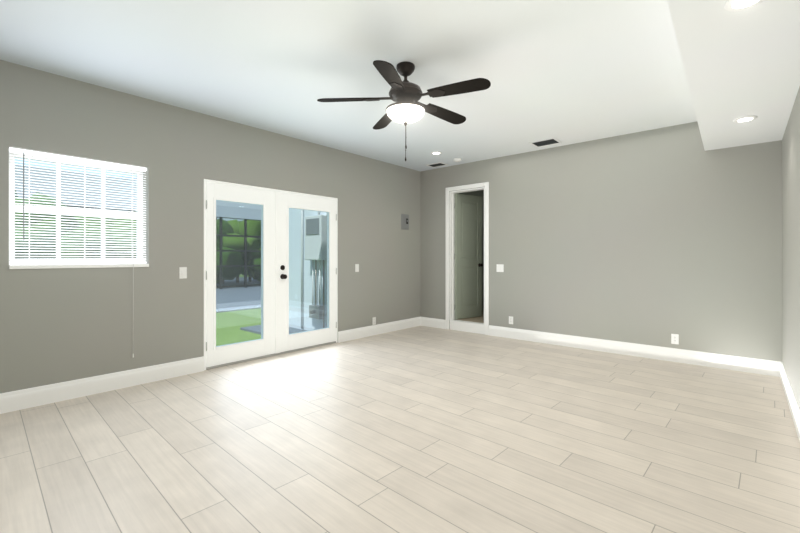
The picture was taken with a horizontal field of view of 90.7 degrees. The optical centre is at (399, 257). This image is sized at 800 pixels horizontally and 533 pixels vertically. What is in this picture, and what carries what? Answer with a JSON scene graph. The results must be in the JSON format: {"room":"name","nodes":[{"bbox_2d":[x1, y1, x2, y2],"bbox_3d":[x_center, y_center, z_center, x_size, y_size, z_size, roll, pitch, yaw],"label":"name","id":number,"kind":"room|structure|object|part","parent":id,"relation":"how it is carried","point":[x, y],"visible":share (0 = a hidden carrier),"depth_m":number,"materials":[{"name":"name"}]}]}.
{"room":"empty living room","nodes":[
{"label":"empty living room","id":0,"kind":"room"},
{"bbox_2d":[0,60,419,392],"bbox_3d":[-1.868,-0.160,4.565,0.250,2.700,6.740,0,0,41],"label":"wall","id":1,"kind":"structure","parent":0,"point":[58,325],"depth_m":3.83,"materials":[{"name":"grey paint"}]},
{"bbox_2d":[9,151,148,268],"bbox_3d":[-2.785,-0.385,3.474,0.238,0.948,0.948,0,0,41],"label":"window unit","id":2,"kind":"structure","parent":1,"relation":"in","point":[48,266],"depth_m":3.44,"materials":[{"name":"white plastic"}]},
{"bbox_2d":[9,147,146,357],"bbox_3d":[-2.723,0.035,3.420,0.089,1.786,0.940,0,0,41],"label":"window blind","id":3,"kind":"object","parent":2,"relation":"attached to","point":[68,158],"visible":0.92,"depth_m":3.38,"materials":[{"name":"white plastic"}]},
{"bbox_2d":[0,356,203,413],"bbox_3d":[-2.959,1.114,3.108,0.016,0.152,2.748,0,0,41],"label":"baseboard","id":4,"kind":"structure","parent":1,"relation":"attached to","point":[11,401],"depth_m":3.44,"materials":[{"name":"white wood"}]},
{"bbox_2d":[179,267,186,278],"bbox_3d":[-2.192,0.155,3.993,0.013,0.115,0.070,0,0,41],"label":"light switch","id":5,"kind":"object","parent":1,"relation":"attached to","point":[182,272],"visible":1,"depth_m":3.99,"materials":[{"name":"white plastic"}]},
{"bbox_2d":[204,179,337,369],"bbox_3d":[-1.534,0.191,4.898,0.314,2.039,1.818,0,0,41],"label":"french door","id":6,"kind":"structure","parent":1,"relation":"in","point":[283,276],"depth_m":4.63,"materials":[{"name":"white painted wood"},{"name":"glass"}]},
{"bbox_2d":[206,182,279,366],"bbox_3d":[-1.778,0.181,4.518,0.064,1.965,0.881,0,0,41],"label":"door leaf","id":7,"kind":"structure","parent":6,"relation":"attached to","point":[267,342],"depth_m":4.54,"materials":[{"name":"white wood"}]},
{"bbox_3d":[-1.420,0.180,4.845,0.072,0.173,0.064,0,0,41],"label":"handle","id":8,"kind":"part","parent":6,"relation":"part of","materials":[{"name":"black metal"}]},
{"bbox_2d":[280,192,336,351],"bbox_3d":[-1.202,0.181,5.182,0.062,1.965,0.911,0,0,41],"label":"door leaf","id":9,"kind":"structure","parent":6,"relation":"attached to","point":[298,340],"depth_m":5.15,"materials":[{"name":"white wood"}]},
{"bbox_2d":[355,264,358,271],"bbox_3d":[-0.627,0.154,5.793,0.013,0.115,0.070,0,0,41],"label":"light switch","id":10,"kind":"object","parent":1,"relation":"attached to","point":[356,267],"visible":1,"depth_m":5.79,"materials":[{"name":"white plastic"}]},
{"bbox_2d":[372,317,375,324],"bbox_3d":[-0.396,0.975,6.062,0.009,0.115,0.070,0,0,41],"label":"electrical outlet","id":11,"kind":"object","parent":1,"relation":"attached to","point":[373,320],"visible":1,"depth_m":6.06,"materials":[{"name":"white plastic"}]},
{"bbox_2d":[338,317,419,342],"bbox_3d":[-0.248,1.114,6.226,0.016,0.152,1.868,0,0,41],"label":"baseboard","id":12,"kind":"structure","parent":1,"relation":"attached to","point":[362,332],"depth_m":6.08,"materials":[{"name":"white wood"}]},
{"bbox_2d":[401,214,408,229],"bbox_3d":[0.089,-0.595,6.614,0.016,0.260,0.200,0,0,41],"label":"panel","id":13,"kind":"object","parent":1,"relation":"attached to","point":[404,221],"visible":1,"depth_m":6.60,"materials":[{"name":"grey metal"}]},
{"bbox_2d":[0,0,696,170],"bbox_3d":[-0.087,-1.570,3.017,4.970,0.120,6.740,0,0,41],"label":"ceiling","id":14,"kind":"structure","parent":0,"point":[566,72],"depth_m":3.04,"materials":[{"name":"white paint"}]},
{"bbox_2d":[317,60,490,160],"bbox_3d":[0.087,-1.135,3.118,1.302,0.750,1.303,0,0,41],"label":"ceiling fan","id":15,"kind":"object","parent":14,"relation":"hanging from","point":[407,107],"visible":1,"depth_m":3.02,"materials":[{"name":"black metal"}]},
{"bbox_3d":[0.044,-1.112,3.115,0.300,0.088,0.300,0,0,41],"label":"lamp shade","id":16,"kind":"part","parent":15,"relation":"part of","materials":[{"name":"white glass"}]},
{"bbox_2d":[431,151,441,154],"bbox_3d":[0.523,-1.505,5.693,0.156,0.010,0.156,0,0,41],"label":"recessed light","id":17,"kind":"object","parent":14,"relation":"in","point":[436,153],"visible":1,"depth_m":5.68,"materials":[{"name":"white plastic"}]},
{"bbox_2d":[426,162,447,167],"bbox_3d":[0.600,-1.504,6.421,0.300,0.011,0.220,0,0,41],"label":"ceiling vent","id":18,"kind":"object","parent":14,"relation":"in","point":[438,164],"visible":0.92,"depth_m":6.40,"materials":[{"name":"white"}]},
{"bbox_2d":[453,158,461,161],"bbox_3d":[0.882,-1.488,6.044,0.128,0.043,0.128,0,0,41],"label":"smoke detector","id":19,"kind":"object","parent":14,"relation":"attached to","point":[457,159],"visible":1,"depth_m":6.00,"materials":[{"name":"white plastic"}]},
{"bbox_2d":[529,137,561,146],"bbox_3d":[1.906,-1.504,5.180,0.340,0.011,0.280,0,0,41],"label":"ceiling vent","id":20,"kind":"object","parent":14,"relation":"in","point":[546,142],"visible":1,"depth_m":5.16,"materials":[{"name":"white"}]},
{"bbox_2d":[0,326,799,532],"bbox_3d":[-0.126,1.240,2.972,4.970,0.100,6.620,0,0,41],"label":"floor","id":21,"kind":"structure","parent":0,"point":[421,429],"depth_m":2.47,"materials":[{"name":"beige tile"}]},
{"bbox_2d":[450,310,484,333],"bbox_3d":[1.990,1.115,7.327,1.150,0.150,2.728,0,0,41],"label":"floor","id":22,"kind":"structure","parent":0,"point":[474,325],"depth_m":6.39,"materials":[{"name":"white wood"}]},
{"bbox_2d":[420,122,781,361],"bbox_3d":[2.179,-0.160,5.433,4.720,2.700,0.120,0,0,41],"label":"wall","id":23,"kind":"structure","parent":0,"point":[656,237],"depth_m":4.79,"materials":[{"name":"grey paint"}]},
{"bbox_2d":[420,317,445,328],"bbox_3d":[0.568,1.114,6.744,0.508,0.152,0.016,0,0,41],"label":"baseboard","id":24,"kind":"structure","parent":23,"relation":"attached to","point":[424,321],"depth_m":6.74,"materials":[{"name":"white wood"}]},
{"bbox_2d":[446,182,488,334],"bbox_3d":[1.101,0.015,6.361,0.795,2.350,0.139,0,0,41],"label":"door frame","id":25,"kind":"structure","parent":23,"relation":"attached to","point":[484,186],"depth_m":6.53,"materials":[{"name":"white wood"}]},
{"bbox_2d":[454,194,482,318],"bbox_3d":[1.196,-0.018,6.764,0.240,2.100,0.602,0,0,41],"label":"hall door","id":26,"kind":"structure","parent":23,"relation":"in","point":[468,257],"depth_m":6.76,"materials":[{"name":"grey paint"}]},
{"bbox_2d":[496,264,503,271],"bbox_3d":[1.502,0.160,5.934,0.116,0.115,0.013,0,0,41],"label":"light switch","id":27,"kind":"object","parent":23,"relation":"attached to","point":[499,267],"visible":1,"depth_m":5.93,"materials":[{"name":"white plastic"}]},
{"bbox_2d":[509,316,512,323],"bbox_3d":[1.635,0.925,5.821,0.070,0.115,0.009,0,0,41],"label":"electrical outlet","id":28,"kind":"object","parent":23,"relation":"attached to","point":[510,319],"visible":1,"depth_m":5.82,"materials":[{"name":"white plastic"}]},
{"bbox_2d":[489,325,775,375],"bbox_3d":[2.568,1.114,5.005,3.193,0.152,0.016,0,0,41],"label":"baseboard","id":29,"kind":"structure","parent":23,"relation":"attached to","point":[730,362],"depth_m":4.68,"materials":[{"name":"white wood"}]},
{"bbox_2d":[671,334,678,343],"bbox_3d":[3.140,0.932,4.512,0.070,0.115,0.009,0,0,41],"label":"electrical outlet","id":30,"kind":"object","parent":23,"relation":"attached to","point":[674,338],"visible":1,"depth_m":4.51,"materials":[{"name":"white plastic"}]},
{"bbox_2d":[667,0,799,150],"bbox_3d":[1.455,-1.340,1.697,0.610,0.340,6.470,0,0,41],"label":"ceiling","id":31,"kind":"structure","parent":0,"point":[741,63],"depth_m":2.41,"materials":[{"name":"white paint"}]},
{"bbox_2d":[724,0,763,11],"bbox_3d":[1.569,-1.165,1.790,0.156,0.010,0.156,0,0,41],"label":"recessed light","id":32,"kind":"object","parent":31,"relation":"in","point":[734,5],"visible":1,"depth_m":1.81,"materials":[{"name":"white plastic"}]},
{"bbox_2d":[733,115,756,122],"bbox_3d":[2.907,-1.165,3.329,0.156,0.010,0.156,0,0,41],"label":"recessed light","id":33,"kind":"object","parent":31,"relation":"in","point":[745,119],"visible":1,"depth_m":3.32,"materials":[{"name":"white plastic"}]},
{"bbox_2d":[782,87,799,408],"bbox_3d":[1.693,-0.160,1.391,0.150,2.700,6.620,0,0,41],"label":"wall","id":34,"kind":"structure","parent":0,"point":[791,250],"depth_m":3.15,"materials":[{"name":"grey paint"}]},
{"bbox_2d":[776,361,799,440],"bbox_3d":[1.679,1.114,1.502,0.016,0.152,6.470,0,0,41],"label":"baseboard","id":35,"kind":"structure","parent":34,"relation":"attached to","point":[780,371],"depth_m":3.11,"materials":[{"name":"white wood"}]},
{"label":"outside","id":36,"kind":"structure","parent":0,"visible":0},
{"bbox_2d":[216,275,305,345],"bbox_3d":[-23.186,1.262,33.406,69.730,0.095,120.000,0,0,41],"label":"ground","id":37,"kind":"structure","parent":36,"point":[241,324],"depth_m":8.66,"materials":[{"name":"green plant"}]},
{"bbox_2d":[15,165,260,288],"bbox_3d":[-9.264,-0.820,16.003,4.660,4.080,28.600,0,0,41],"label":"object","id":38,"kind":"object","parent":37,"relation":"on","point":[245,210],"depth_m":12.80,"materials":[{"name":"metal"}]},
{"bbox_2d":[15,190,260,282],"bbox_3d":[-8.227,-0.746,14.904,9.100,4.107,31.923,0,0,41],"label":"trees","id":39,"kind":"object","parent":37,"relation":"on","point":[106,236],"depth_m":9.78,"materials":[{"name":"green plant"}]},
{"bbox_2d":[289,208,326,330],"bbox_3d":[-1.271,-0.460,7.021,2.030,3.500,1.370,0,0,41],"label":"house","id":40,"kind":"structure","parent":37,"relation":"on","point":[292,267],"depth_m":6.54,"materials":[{"name":"paint"}]}
]}

